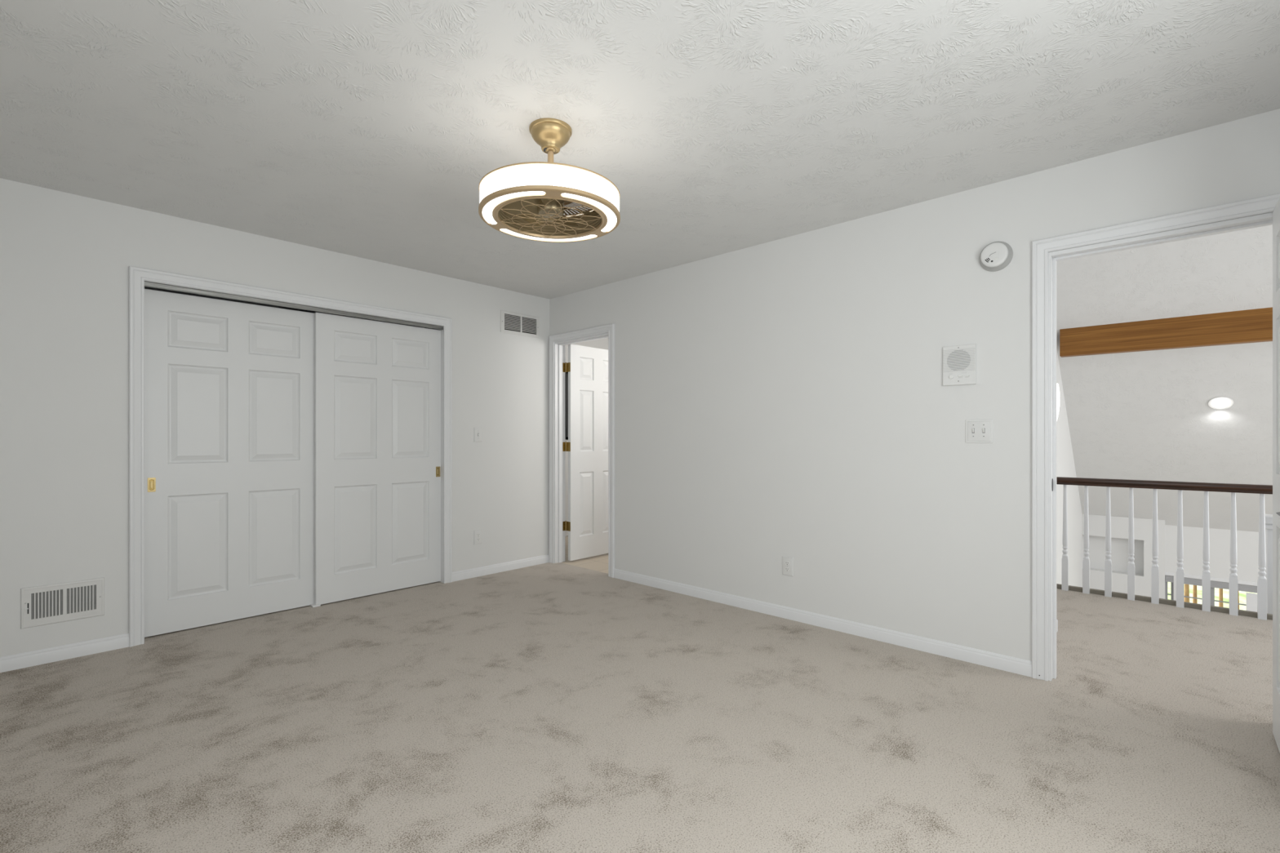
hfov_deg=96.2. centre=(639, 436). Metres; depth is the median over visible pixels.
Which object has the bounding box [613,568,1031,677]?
baseboard
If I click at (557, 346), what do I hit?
door frame
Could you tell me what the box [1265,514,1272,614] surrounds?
newel post
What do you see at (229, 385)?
door
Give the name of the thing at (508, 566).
baseboard
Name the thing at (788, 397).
wall
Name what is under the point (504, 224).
grille
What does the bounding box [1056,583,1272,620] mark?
edging
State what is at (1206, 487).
stair railing
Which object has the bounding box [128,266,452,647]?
door frame
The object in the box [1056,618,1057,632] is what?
baseboard
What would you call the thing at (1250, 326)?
ceiling beam
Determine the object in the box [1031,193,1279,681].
door frame
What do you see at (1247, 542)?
wall
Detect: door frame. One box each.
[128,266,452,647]
[549,323,614,577]
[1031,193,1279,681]
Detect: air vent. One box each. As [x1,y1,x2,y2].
[20,577,104,629]
[500,310,538,337]
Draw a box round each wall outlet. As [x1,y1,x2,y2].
[473,528,482,545]
[782,555,793,577]
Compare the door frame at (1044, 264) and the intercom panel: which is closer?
the door frame at (1044, 264)
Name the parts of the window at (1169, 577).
pane, head rail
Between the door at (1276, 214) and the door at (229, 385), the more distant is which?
the door at (229, 385)
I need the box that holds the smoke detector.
[978,241,1013,271]
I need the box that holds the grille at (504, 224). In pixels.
[500,199,601,236]
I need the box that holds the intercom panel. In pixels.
[942,343,976,386]
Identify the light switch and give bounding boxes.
[473,426,482,442]
[965,419,993,443]
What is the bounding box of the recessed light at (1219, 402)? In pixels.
[1208,396,1233,409]
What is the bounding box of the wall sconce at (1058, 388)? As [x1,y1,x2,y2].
[1057,383,1059,417]
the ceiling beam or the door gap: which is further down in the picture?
the door gap
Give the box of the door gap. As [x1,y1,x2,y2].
[564,372,568,439]
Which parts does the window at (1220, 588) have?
frame, head rail, frame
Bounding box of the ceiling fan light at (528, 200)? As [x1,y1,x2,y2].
[478,117,620,242]
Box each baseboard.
[0,633,128,672]
[452,554,549,582]
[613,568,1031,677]
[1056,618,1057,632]
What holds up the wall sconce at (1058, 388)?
attached to the wall
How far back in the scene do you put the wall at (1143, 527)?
9.45 m
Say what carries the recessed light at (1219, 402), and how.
attached to the sloped ceiling at (1148, 415)
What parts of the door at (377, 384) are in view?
cup pull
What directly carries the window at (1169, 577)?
in the wall at (1247, 542)
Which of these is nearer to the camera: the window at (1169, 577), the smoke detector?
the smoke detector
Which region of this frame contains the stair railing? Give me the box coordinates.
[1057,476,1272,620]
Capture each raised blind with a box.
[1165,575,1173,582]
[1183,577,1257,593]
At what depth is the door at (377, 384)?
4.22 m
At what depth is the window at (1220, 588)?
8.88 m
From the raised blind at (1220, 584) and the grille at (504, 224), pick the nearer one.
the grille at (504, 224)
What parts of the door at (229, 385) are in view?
cup pull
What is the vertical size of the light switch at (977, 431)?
0.121 m
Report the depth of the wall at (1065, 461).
8.60 m
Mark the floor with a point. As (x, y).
(559, 707)
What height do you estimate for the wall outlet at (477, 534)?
0.123 m
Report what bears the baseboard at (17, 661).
attached to the wall at (66, 258)
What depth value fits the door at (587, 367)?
5.46 m
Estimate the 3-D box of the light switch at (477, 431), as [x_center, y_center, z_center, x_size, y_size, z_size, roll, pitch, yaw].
[-1.343,-0.018,4.775,0.016,0.126,0.079,0,0,43]
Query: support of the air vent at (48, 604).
in the wall at (66, 258)
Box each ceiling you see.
[0,0,1279,298]
[1057,224,1272,532]
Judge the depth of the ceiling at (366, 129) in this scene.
2.17 m
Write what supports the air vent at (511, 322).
in the wall at (66, 258)
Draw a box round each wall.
[0,177,549,657]
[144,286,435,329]
[549,108,1279,661]
[1056,352,1083,586]
[1082,514,1164,599]
[1083,524,1259,600]
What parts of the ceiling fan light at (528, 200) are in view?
fan blade, fan blade, fan blade, fan blade, lamp shade, down rod, fan blade, fan blade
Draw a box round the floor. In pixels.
[0,536,1279,852]
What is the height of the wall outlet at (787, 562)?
0.123 m
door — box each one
[144,288,314,637]
[314,312,440,604]
[562,344,608,560]
[1272,197,1279,752]
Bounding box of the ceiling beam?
[1059,306,1272,357]
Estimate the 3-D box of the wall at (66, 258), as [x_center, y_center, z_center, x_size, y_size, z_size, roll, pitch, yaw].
[-2.214,-0.058,3.958,0.145,2.440,4.112,0,0,43]
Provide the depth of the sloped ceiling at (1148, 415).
7.46 m
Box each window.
[1164,572,1174,599]
[1183,573,1257,612]

